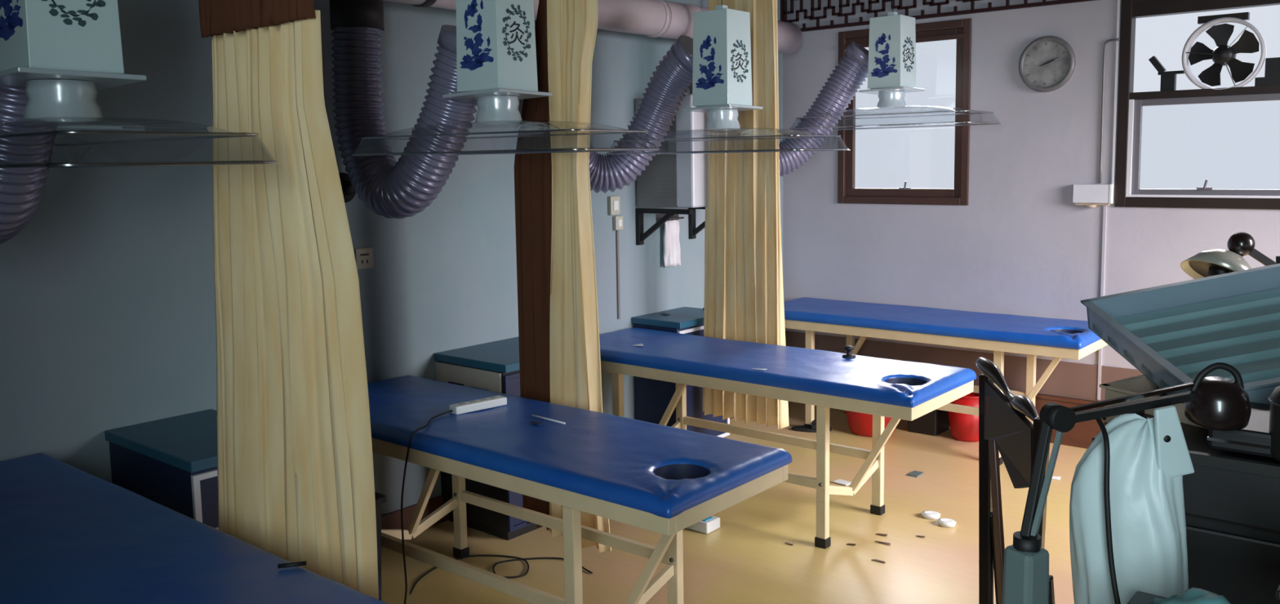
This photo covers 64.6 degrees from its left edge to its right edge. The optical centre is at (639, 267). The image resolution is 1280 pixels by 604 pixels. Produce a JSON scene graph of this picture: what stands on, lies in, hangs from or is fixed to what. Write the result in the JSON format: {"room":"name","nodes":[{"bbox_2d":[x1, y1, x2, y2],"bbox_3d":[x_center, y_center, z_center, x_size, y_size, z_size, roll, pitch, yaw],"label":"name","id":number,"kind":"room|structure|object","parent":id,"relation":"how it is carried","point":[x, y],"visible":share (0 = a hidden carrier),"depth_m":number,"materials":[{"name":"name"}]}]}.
{"room":"massage treatment room","nodes":[
{"label":"massage treatment room","id":0,"kind":"room"},
{"bbox_2d":[0,0,782,515],"bbox_3d":[-1.351,-0.177,4.082,0.150,2.780,7.000,4,8,40],"label":"wall","id":1,"kind":"structure","parent":0,"point":[108,306],"depth_m":3.65,"materials":[{"name":"teal paint"}]},
{"bbox_2d":[338,172,355,203],"bbox_3d":[-1.187,-0.322,4.098,0.066,0.124,0.123,4,8,40],"label":"holder","id":2,"kind":"object","parent":1,"relation":"attached to","point":[348,193],"visible":0.54,"depth_m":4.08,"materials":[{"name":"black rubber"}]},
{"bbox_2d":[355,247,373,269],"bbox_3d":[-1.147,-0.037,4.216,0.009,0.086,0.086,4,8,40],"label":"wall socket","id":3,"kind":"object","parent":1,"relation":"attached to","point":[363,256],"visible":0.88,"depth_m":4.21,"materials":[{"name":"beige plastic"}]},
{"bbox_2d":[381,417,733,529],"bbox_3d":[-1.273,1.151,4.162,0.015,0.120,6.980,4,8,40],"label":"baseboard","id":4,"kind":"structure","parent":1,"relation":"attached to","point":[390,521],"depth_m":4.45,"materials":[{"name":"brown wood"}]},
{"bbox_2d":[607,195,620,215],"bbox_3d":[-0.137,-0.330,5.392,0.029,0.100,0.075,4,8,40],"label":"switch box","id":5,"kind":"object","parent":1,"relation":"attached to","point":[614,202],"visible":1,"depth_m":5.37,"materials":[{"name":"beige plastic"}]},
{"bbox_2d":[613,215,622,230],"bbox_3d":[-0.116,-0.238,5.424,0.029,0.075,0.060,4,8,40],"label":"switch box","id":6,"kind":"object","parent":1,"relation":"attached to","point":[617,220],"visible":1,"depth_m":5.41,"materials":[{"name":"beige plastic"}]},
{"bbox_2d":[615,230,620,319],"bbox_3d":[-0.118,0.040,5.459,0.012,0.480,0.014,4,8,40],"label":"cable conduit","id":7,"kind":"object","parent":1,"relation":"attached to","point":[616,231],"visible":1,"depth_m":5.46,"materials":[{"name":"grey paint"}]},
{"bbox_2d":[635,206,705,244],"bbox_3d":[0.284,-0.237,5.639,0.369,0.200,0.520,4,8,40],"label":"wall bracket","id":8,"kind":"object","parent":1,"relation":"attached to","point":[641,236],"visible":0.69,"depth_m":5.54,"materials":[{"name":"black metal"}]},
{"bbox_2d":[635,93,708,208],"bbox_3d":[0.289,-0.638,5.578,0.388,0.590,0.514,4,8,40],"label":"box","id":9,"kind":"object","parent":8,"relation":"on","point":[681,180],"depth_m":5.34,"materials":[{"name":"grey paint"}]},
{"bbox_2d":[656,213,684,224],"bbox_3d":[0.172,-0.278,5.755,0.045,0.060,0.200,4,8,40],"label":"strip","id":10,"kind":"object","parent":1,"relation":"attached to","point":[659,216],"visible":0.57,"depth_m":5.74,"materials":[{"name":"metal"}]},
{"bbox_2d":[662,219,680,266],"bbox_3d":[0.181,-0.136,5.764,0.034,0.264,0.140,4,8,40],"label":"hand towel","id":11,"kind":"object","parent":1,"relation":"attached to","point":[672,251],"visible":0.98,"depth_m":5.76,"materials":[{"name":"white fabric"}]},
{"bbox_2d":[381,400,1087,603],"bbox_3d":[0.705,1.397,2.579,5.400,0.100,7.350,4,8,40],"label":"floor","id":12,"kind":"structure","parent":0,"point":[746,560],"depth_m":4.26,"materials":[{"name":"yellow plastic"}]},
{"bbox_2d":[104,408,218,529],"bbox_3d":[-1.462,0.921,3.438,0.613,0.735,0.379,4,8,40],"label":"base cabinet","id":13,"kind":"object","parent":12,"relation":"on","point":[171,462],"visible":0.41,"depth_m":3.27,"materials":[{"name":"teal laminate"}]},
{"bbox_2d":[0,453,386,603],"bbox_3d":[-1.391,1.028,2.487,1.933,0.721,0.628,4,8,40],"label":"bed","id":14,"kind":"object","parent":12,"relation":"on","point":[69,535],"visible":1,"depth_m":2.38,"materials":[{"name":"blue leather"}]},
{"bbox_2d":[277,561,306,568],"bbox_3d":[-0.788,0.674,2.297,0.061,0.010,0.010,-3,6,-15],"label":"pen","id":15,"kind":"object","parent":14,"relation":"on","point":[300,563],"visible":1,"depth_m":2.29,"materials":[{"name":"black plastic"}]},
{"bbox_2d":[374,492,386,600],"bbox_3d":[-1.057,1.034,3.544,0.260,0.475,0.245,4,8,40],"label":"waste bin","id":16,"kind":"object","parent":12,"relation":"on","point":[380,499],"visible":0.19,"depth_m":3.53,"materials":[{"name":"black plastic"}]},
{"bbox_2d":[434,337,542,540],"bbox_3d":[-0.566,0.760,4.614,0.473,0.780,0.519,4,8,40],"label":"base cabinet","id":17,"kind":"object","parent":12,"relation":"on","point":[494,366],"visible":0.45,"depth_m":4.41,"materials":[{"name":"teal laminate"}]},
{"bbox_2d":[367,374,792,603],"bbox_3d":[-0.459,0.896,3.599,1.933,0.720,0.628,4,8,40],"label":"bed","id":18,"kind":"object","parent":12,"relation":"on","point":[664,480],"visible":0.88,"depth_m":3.26,"materials":[{"name":"blue leather"}]},
{"bbox_2d":[400,395,592,603],"bbox_3d":[-0.646,0.859,3.878,0.816,0.755,0.524,-6,8,-41],"label":"power strip","id":19,"kind":"object","parent":18,"relation":"on","point":[496,401],"visible":0.89,"depth_m":3.72,"materials":[{"name":"white plastic"}]},
{"bbox_2d":[529,421,542,425],"bbox_3d":[-0.361,0.539,3.514,0.022,0.005,0.052,-6,8,-37],"label":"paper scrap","id":20,"kind":"object","parent":18,"relation":"on","point":[532,422],"visible":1,"depth_m":3.51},
{"bbox_2d":[531,414,565,424],"bbox_3d":[-0.322,0.533,3.560,0.176,0.007,0.007,5,8,44],"label":"tube","id":21,"kind":"object","parent":18,"relation":"on","point":[535,415],"visible":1,"depth_m":3.55,"materials":[{"name":"white plastic"}]},
{"bbox_2d":[631,306,729,437],"bbox_3d":[0.246,0.641,5.684,0.343,0.765,0.484,4,8,40],"label":"base cabinet","id":22,"kind":"object","parent":12,"relation":"on","point":[652,397],"visible":0.26,"depth_m":5.54,"materials":[{"name":"teal laminate"}]},
{"bbox_2d":[686,515,719,533],"bbox_3d":[0.274,1.128,4.474,0.130,0.049,0.100,4,8,40],"label":"tissue box","id":23,"kind":"object","parent":12,"relation":"on","point":[708,526],"visible":0.51,"depth_m":4.42,"materials":[{"name":"white cardboard"}]},
{"bbox_2d":[702,516,712,521],"bbox_3d":[0.268,1.101,4.465,0.090,0.004,0.055,4,8,40],"label":"label card","id":24,"kind":"object","parent":23,"relation":"on","point":[709,517],"visible":0.36,"depth_m":4.44,"materials":[{"name":"blue paper"}]},
{"bbox_2d":[599,327,976,549],"bbox_3d":[0.503,0.757,4.746,1.933,0.725,0.628,4,8,40],"label":"bed","id":25,"kind":"object","parent":12,"relation":"on","point":[897,390],"visible":0.94,"depth_m":4.42,"materials":[{"name":"blue leather"}]},
{"bbox_2d":[842,345,855,358],"bbox_3d":[0.952,0.381,4.616,0.060,0.052,0.059,4,8,40],"label":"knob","id":26,"kind":"object","parent":25,"relation":"on","point":[848,348],"visible":1,"depth_m":4.60,"materials":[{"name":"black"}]},
{"bbox_2d":[791,419,831,432],"bbox_3d":[1.025,0.941,6.048,0.234,0.068,0.100,0,6,11],"label":"stand base","id":27,"kind":"object","parent":12,"relation":"on","point":[800,428],"visible":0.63,"depth_m":6.02,"materials":[{"name":"black metal"}]},
{"bbox_2d":[831,479,851,485],"bbox_3d":[1.013,1.074,5.062,0.066,0.008,0.081,-6,8,-41],"label":"paper scrap","id":28,"kind":"object","parent":12,"relation":"on","point":[841,482],"visible":0.86,"depth_m":5.06,"materials":[{"name":"white paper"}]},
{"bbox_2d":[845,410,895,437],"bbox_3d":[1.371,0.822,5.981,0.394,0.307,0.394,4,8,40],"label":"plastic bucket","id":29,"kind":"object","parent":12,"relation":"on","point":[860,424],"visible":0.16,"depth_m":5.88,"materials":[{"name":"red plastic"}]},
{"bbox_2d":[871,559,885,563],"bbox_3d":[0.961,1.181,4.076,0.060,0.005,0.010,4,7,36],"label":"crumb","id":30,"kind":"object","parent":12,"relation":"on","point":[875,560],"visible":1,"depth_m":4.07,"materials":[{"name":"brown wood"}]},
{"bbox_2d":[875,541,890,544],"bbox_3d":[1.024,1.159,4.265,0.070,0.007,0.013,3,7,36],"label":"crumb","id":31,"kind":"object","parent":12,"relation":"on","point":[875,541],"visible":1,"depth_m":4.26,"materials":[{"name":"brown wood"}]},
{"bbox_2d":[907,471,924,477],"bbox_3d":[1.409,1.056,5.178,0.050,0.007,0.080,4,8,40],"label":"chip","id":32,"kind":"object","parent":12,"relation":"on","point":[915,473],"visible":1,"depth_m":5.17,"materials":[{"name":"grey plastic"}]},
{"bbox_2d":[907,409,949,435],"bbox_3d":[1.710,0.848,6.001,0.190,0.240,0.210,4,8,40],"label":"crate","id":33,"kind":"object","parent":12,"relation":"on","point":[934,423],"visible":0.3,"depth_m":5.92,"materials":[{"name":"black plastic"}]},
{"bbox_2d":[921,511,940,519],"bbox_3d":[1.310,1.115,4.561,0.084,0.022,0.067,2,7,28],"label":"dish","id":34,"kind":"object","parent":12,"relation":"on","point":[931,515],"visible":0.99,"depth_m":4.54,"materials":[{"name":"white ceramic"}]},
{"bbox_2d":[783,297,1107,465],"bbox_3d":[1.618,0.623,5.842,1.933,0.725,0.628,4,8,40],"label":"bed","id":35,"kind":"object","parent":12,"relation":"on","point":[1058,339],"visible":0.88,"depth_m":5.55,"materials":[{"name":"blue leather"}]},
{"bbox_2d":[937,518,955,528],"bbox_3d":[1.351,1.125,4.462,0.067,0.022,0.084,-7,8,-44],"label":"dish","id":36,"kind":"object","parent":12,"relation":"on","point":[944,522],"visible":1,"depth_m":4.44,"materials":[{"name":"white ceramic"}]},
{"bbox_2d":[947,392,978,442],"bbox_3d":[1.883,0.846,5.817,0.274,0.277,0.274,4,8,40],"label":"plastic bucket","id":37,"kind":"object","parent":12,"relation":"on","point":[963,427],"visible":0.37,"depth_m":5.73,"materials":[{"name":"red plastic"}]},
{"bbox_2d":[975,356,1054,603],"bbox_3d":[0.922,0.805,2.441,0.126,1.100,0.504,0,6,5],"label":"chair","id":38,"kind":"object","parent":12,"relation":"on","point":[1004,427],"visible":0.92,"depth_m":2.50,"materials":[{"name":"black paint"}]},
{"bbox_2d":[1051,476,1060,479],"bbox_3d":[2.068,1.054,5.098,0.091,0.005,0.051,3,7,33],"label":"paper scrap","id":39,"kind":"object","parent":12,"relation":"on","point":[1053,477],"visible":0.64,"depth_m":5.08,"materials":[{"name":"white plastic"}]},
{"bbox_2d":[1002,362,1251,603],"bbox_3d":[0.715,0.800,1.796,0.514,1.248,0.618,4,8,40],"label":"lamp","id":40,"kind":"object","parent":12,"relation":"on","point":[1211,402],"visible":1,"depth_m":1.74,"materials":[{"name":"grey plastic"}]},
{"bbox_2d":[1093,408,1120,603],"bbox_3d":[0.865,0.684,1.877,0.138,0.862,0.328,-1,6,-3],"label":"cable","id":41,"kind":"object","parent":40,"relation":"hanging from","point":[1106,442],"visible":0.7,"depth_m":1.74,"materials":[{"name":"rubber"}]},
{"bbox_2d":[1069,405,1194,603],"bbox_3d":[0.881,0.641,1.839,0.202,0.821,0.134,4,8,40],"label":"plastic bag","id":42,"kind":"object","parent":40,"relation":"hanging from","point":[1150,458],"visible":0.94,"depth_m":1.76,"materials":[{"name":"teal plastic"}]},
{"bbox_2d":[1127,591,1167,603],"bbox_3d":[1.003,1.011,1.477,0.600,0.890,0.220,4,8,40],"label":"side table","id":43,"kind":"object","parent":12,"relation":"on","point":[1139,597],"visible":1,"depth_m":1.67,"materials":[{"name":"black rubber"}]},
{"bbox_2d":[1151,587,1231,603],"bbox_3d":[0.851,0.525,1.527,0.170,0.068,0.150,4,8,40],"label":"pouch","id":44,"kind":"object","parent":43,"relation":"on","point":[1193,595],"visible":1,"depth_m":1.53,"materials":[{"name":"teal fabric"}]},
{"bbox_2d":[1275,584,1279,600],"bbox_3d":[1.016,0.503,1.386,0.230,0.135,0.200,4,8,40],"label":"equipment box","id":45,"kind":"object","parent":43,"relation":"on","point":[1277,593],"visible":1,"depth_m":1.38,"materials":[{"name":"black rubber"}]},
{"bbox_2d":[1092,388,1279,603],"bbox_3d":[1.454,0.865,1.953,0.974,1.065,0.574,4,8,40],"label":"trolley","id":46,"kind":"object","parent":12,"relation":"on","point":[1232,500],"visible":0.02,"depth_m":1.87,"materials":[{"name":"black metal"}]},
{"bbox_2d":[1099,374,1208,429],"bbox_3d":[1.297,0.320,2.242,0.371,0.093,0.473,-4,7,-25],"label":"open box","id":47,"kind":"object","parent":46,"relation":"on","point":[1139,384],"visible":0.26,"depth_m":2.31,"materials":[{"name":"brown cardboard"}]},
{"bbox_2d":[1080,263,1279,404],"bbox_3d":[1.644,0.119,2.363,0.978,0.362,0.638,0,6,4],"label":"metal tray","id":48,"kind":"object","parent":46,"relation":"on","point":[1170,333],"visible":0.85,"depth_m":2.52,"materials":[{"name":"teal metal"}]},
{"bbox_2d":[1141,413,1279,533],"bbox_3d":[1.447,0.405,1.905,0.950,0.110,0.550,4,8,40],"label":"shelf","id":49,"kind":"object","parent":46,"relation":"attached to","point":[1234,490],"depth_m":1.86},
{"bbox_2d":[1207,401,1272,457],"bbox_3d":[1.282,0.316,1.879,0.360,0.045,0.263,4,8,40],"label":"instrument case","id":50,"kind":"object","parent":46,"relation":"on","point":[1255,439],"visible":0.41,"depth_m":1.87,"materials":[{"name":"silver metal"}]},
{"bbox_2d":[1267,386,1279,462],"bbox_3d":[1.203,0.259,1.810,0.140,0.176,0.140,4,8,40],"label":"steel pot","id":51,"kind":"object","parent":46,"relation":"on","point":[1274,398],"visible":0.95,"depth_m":1.82,"materials":[{"name":"metal"}]},
{"bbox_2d":[1180,231,1279,279],"bbox_3d":[1.942,0.595,2.890,0.736,1.390,0.329,-1,6,3],"label":"dome lamp","id":52,"kind":"object","parent":12,"relation":"on","point":[1213,262],"visible":0.7,"depth_m":2.88,"materials":[{"name":"silver metal"}]},
{"bbox_2d":[782,0,1279,369],"bbox_3d":[2.969,-0.360,5.156,5.400,2.780,0.200,4,8,40],"label":"wall","id":53,"kind":"structure","parent":0,"point":[1020,245],"depth_m":5.74,"materials":[{"name":"white paint"}]},
{"bbox_2d":[837,17,971,205],"bbox_3d":[1.593,-0.919,6.138,0.850,1.070,0.080,4,8,40],"label":"window","id":54,"kind":"structure","parent":53,"relation":"in","point":[960,29],"depth_m":6.00,"materials":[{"name":"brown wood"}]},
{"bbox_2d":[780,0,1094,31],"bbox_3d":[1.702,-1.619,5.915,2.059,0.315,0.026,4,8,40],"label":"panel","id":55,"kind":"object","parent":53,"relation":"attached to","point":[784,12],"visible":0.89,"depth_m":6.14,"materials":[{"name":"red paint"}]},
{"bbox_2d":[785,330,1142,401],"bbox_3d":[2.920,0.664,5.184,5.100,0.200,0.006,4,8,40],"label":"trim","id":56,"kind":"structure","parent":53,"relation":"attached to","point":[1067,380],"depth_m":5.84,"materials":[{"name":"brown paint"}]},
{"bbox_2d":[949,393,1105,448],"bbox_3d":[2.925,0.899,5.195,5.080,0.270,0.026,4,8,40],"label":"baseboard","id":57,"kind":"structure","parent":53,"relation":"attached to","point":[1081,435],"depth_m":5.62,"materials":[{"name":"brown wood"}]},
{"bbox_2d":[1018,35,1075,92],"bbox_3d":[2.222,-1.113,5.539,0.304,0.304,0.034,4,8,40],"label":"wall clock","id":58,"kind":"object","parent":53,"relation":"attached to","point":[1047,63],"visible":1,"depth_m":5.53,"materials":[{"name":"grey plastic"}]},
{"bbox_2d":[1072,183,1114,207],"bbox_3d":[2.435,-0.385,5.443,0.200,0.128,0.060,4,8,40],"label":"junction box","id":59,"kind":"object","parent":53,"relation":"attached to","point":[1088,195],"visible":1,"depth_m":5.42,"materials":[{"name":"white paint"}]},
{"bbox_2d":[1098,38,1119,183],"bbox_3d":[2.482,-0.825,5.361,0.012,0.756,0.083,-6,8,-41],"label":"power cable","id":60,"kind":"object","parent":59,"relation":"attached to","point":[1112,39],"visible":1,"depth_m":5.38,"materials":[{"name":"white plastic"}]},
{"bbox_2d":[1097,205,1106,399],"bbox_3d":[2.498,0.194,5.479,0.015,1.065,0.010,4,8,40],"label":"cable conduit","id":61,"kind":"object","parent":53,"relation":"attached to","point":[1104,211],"visible":0.71,"depth_m":5.46,"materials":[{"name":"white paint"}]},
{"bbox_2d":[1111,0,1120,201],"bbox_3d":[2.509,-0.875,5.342,0.012,1.060,0.012,4,8,40],"label":"cable conduit","id":62,"kind":"object","parent":53,"relation":"attached to","point":[1118,1],"visible":1,"depth_m":5.33,"materials":[{"name":"white paint"}]},
{"bbox_2d":[1114,0,1279,209],"bbox_3d":[2.908,-0.854,5.054,0.960,1.115,0.084,4,8,40],"label":"window","id":63,"kind":"structure","parent":53,"relation":"in","point":[1128,193],"depth_m":5.21,"materials":[{"name":"metal"}]},
{"bbox_2d":[1148,55,1185,90],"bbox_3d":[2.711,-1.001,5.218,0.167,0.184,0.040,4,8,40],"label":"clutter","id":64,"kind":"object","parent":63,"relation":"on","point":[1168,78],"visible":0.95,"depth_m":5.21},
{"bbox_2d":[1181,11,1266,88],"bbox_3d":[2.932,-1.061,5.003,0.470,0.382,0.083,4,8,40],"label":"exhaust fan","id":65,"kind":"object","parent":63,"relation":"attached to","point":[1224,55],"visible":0.93,"depth_m":5.03,"materials":[{"name":"white paint"}]},
{"bbox_2d":[1254,57,1279,85],"bbox_3d":[3.058,-0.948,4.913,0.120,0.132,0.050,4,8,40],"label":"box","id":66,"kind":"object","parent":63,"relation":"on","point":[1272,73],"visible":1,"depth_m":4.89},
{"bbox_3d":[0.659,-1.467,2.276,5.400,0.100,7.350,4,8,40],"label":"ceiling","id":67,"kind":"structure","parent":0,"visible":0},
{"bbox_2d":[0,0,279,168],"bbox_3d":[-1.339,-0.806,2.294,1.110,1.154,0.480,4,8,40],"label":"exhaust hood","id":68,"kind":"object","parent":67,"relation":"hanging from","point":[63,52],"visible":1,"depth_m":2.26,"materials":[{"name":"white"}]},
{"bbox_2d":[0,0,22,40],"bbox_3d":[-1.400,-0.627,2.238,0.162,0.243,0.005,4,8,40],"label":"picture","id":69,"kind":"object","parent":68,"relation":"attached to","point":[11,11],"depth_m":2.23},
{"bbox_2d":[0,84,57,244],"bbox_3d":[-1.727,-0.462,2.635,0.888,0.837,0.212,3,7,36],"label":"hose","id":70,"kind":"object","parent":68,"relation":"attached to","point":[22,188],"visible":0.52,"depth_m":2.53,"materials":[{"name":"grey plastic"}]},
{"bbox_2d":[41,0,105,26],"bbox_3d":[-1.261,-0.634,2.249,0.004,0.193,0.150,4,8,40],"label":"print","id":71,"kind":"object","parent":68,"relation":"attached to","point":[54,12],"depth_m":2.25,"materials":[{"name":"grey paper"}]},
{"bbox_2d":[350,0,661,155],"bbox_3d":[-0.503,-0.962,3.507,1.110,1.126,0.480,3,7,36],"label":"exhaust hood","id":72,"kind":"object","parent":67,"relation":"hanging from","point":[496,66],"visible":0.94,"depth_m":3.46,"materials":[{"name":"white"}]},
{"bbox_2d":[328,0,477,218],"bbox_3d":[-0.854,-0.599,3.793,0.766,0.837,0.204,3,7,32],"label":"hose","id":73,"kind":"object","parent":72,"relation":"attached to","point":[402,188],"visible":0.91,"depth_m":3.81,"materials":[{"name":"grey plastic"}]},
{"bbox_2d":[459,0,493,70],"bbox_3d":[-0.559,-0.795,3.446,0.162,0.243,0.005,3,7,36],"label":"picture","id":74,"kind":"object","parent":72,"relation":"attached to","point":[476,16],"depth_m":3.44},
{"bbox_2d":[502,4,531,61],"bbox_3d":[-0.421,-0.803,3.467,0.004,0.193,0.150,3,7,36],"label":"print","id":75,"kind":"object","parent":72,"relation":"attached to","point":[516,18],"depth_m":3.47,"materials":[{"name":"grey paper"}]},
{"bbox_2d":[383,0,802,53],"bbox_3d":[-1.142,-1.285,3.807,0.212,0.526,6.450,4,8,40],"label":"duct","id":76,"kind":"object","parent":67,"relation":"hanging from","point":[649,18],"visible":0.34,"depth_m":5.14,"materials":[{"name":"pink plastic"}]},
{"bbox_2d":[605,0,849,155],"bbox_3d":[0.375,-1.095,4.648,1.110,1.129,0.480,4,8,40],"label":"exhaust hood","id":77,"kind":"object","parent":67,"relation":"hanging from","point":[722,77],"visible":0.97,"depth_m":4.60,"materials":[{"name":"white"}]},
{"bbox_2d":[589,35,693,193],"bbox_3d":[-0.070,-0.749,4.861,0.825,0.787,0.354,-1,6,-2],"label":"hose","id":78,"kind":"object","parent":77,"relation":"attached to","point":[670,82],"visible":0.49,"depth_m":4.84,"materials":[{"name":"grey plastic"}]},
{"bbox_2d":[695,35,724,89],"bbox_3d":[0.314,-0.930,4.591,0.162,0.243,0.005,4,8,40],"label":"picture","id":79,"kind":"object","parent":77,"relation":"attached to","point":[709,49],"depth_m":4.59},
{"bbox_2d":[730,39,748,82],"bbox_3d":[0.453,-0.938,4.602,0.004,0.193,0.150,4,8,40],"label":"print","id":80,"kind":"object","parent":77,"relation":"attached to","point":[739,47],"depth_m":4.60,"materials":[{"name":"grey paper"}]},
{"bbox_2d":[789,0,1000,130],"bbox_3d":[1.410,-1.286,5.659,1.110,0.994,0.480,4,8,40],"label":"exhaust hood","id":81,"kind":"object","parent":67,"relation":"hanging from","point":[891,68],"visible":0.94,"depth_m":5.61,"materials":[{"name":"white"}]},
{"bbox_2d":[778,41,868,176],"bbox_3d":[0.868,-0.902,5.859,1.013,0.780,0.332,-1,6,-2],"label":"hose","id":82,"kind":"object","parent":81,"relation":"attached to","point":[851,73],"visible":0.49,"depth_m":5.83,"materials":[{"name":"grey plastic"}]},
{"bbox_2d":[871,33,897,77],"bbox_3d":[1.348,-1.173,5.596,0.162,0.243,0.005,4,8,40],"label":"picture","id":83,"kind":"object","parent":81,"relation":"attached to","point":[883,46],"depth_m":5.60},
{"bbox_2d":[902,36,914,71],"bbox_3d":[1.487,-1.180,5.607,0.004,0.193,0.150,4,8,40],"label":"print","id":84,"kind":"object","parent":81,"relation":"attached to","point":[908,42],"depth_m":5.61,"materials":[{"name":"grey paper"}]},
{"bbox_3d":[-1.019,-1.343,2.460,2.300,0.131,0.024,4,8,40],"label":"rail","id":85,"kind":"object","parent":67,"relation":"attached to","visible":0},
{"bbox_2d":[198,0,378,599],"bbox_3d":[-0.915,-0.013,2.527,0.760,2.534,0.102,4,8,40],"label":"curtain","id":86,"kind":"object","parent":85,"relation":"hanging from","point":[295,471],"visible":0.91,"depth_m":2.48,"materials":[{"name":"beige fabric"}]},
{"bbox_3d":[-0.252,-1.485,3.686,1.900,0.131,0.024,4,8,40],"label":"rail","id":87,"kind":"object","parent":67,"relation":"attached to","visible":0},
{"bbox_2d":[514,0,611,553],"bbox_3d":[-0.323,-0.178,3.903,0.109,2.514,0.521,-6,8,-42],"label":"curtain","id":88,"kind":"object","parent":87,"relation":"hanging from","point":[560,360],"visible":0.72,"depth_m":3.87,"materials":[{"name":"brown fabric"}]},
{"bbox_3d":[0.759,-1.628,4.892,1.900,0.131,0.024,4,8,40],"label":"rail","id":89,"kind":"object","parent":67,"relation":"attached to","visible":0},
{"bbox_2d":[702,0,788,429],"bbox_3d":[0.522,-0.386,5.243,0.535,2.409,0.107,4,8,40],"label":"curtain","id":90,"kind":"object","parent":89,"relation":"hanging from","point":[744,290],"visible":0.7,"depth_m":5.22,"materials":[{"name":"beige fabric"}]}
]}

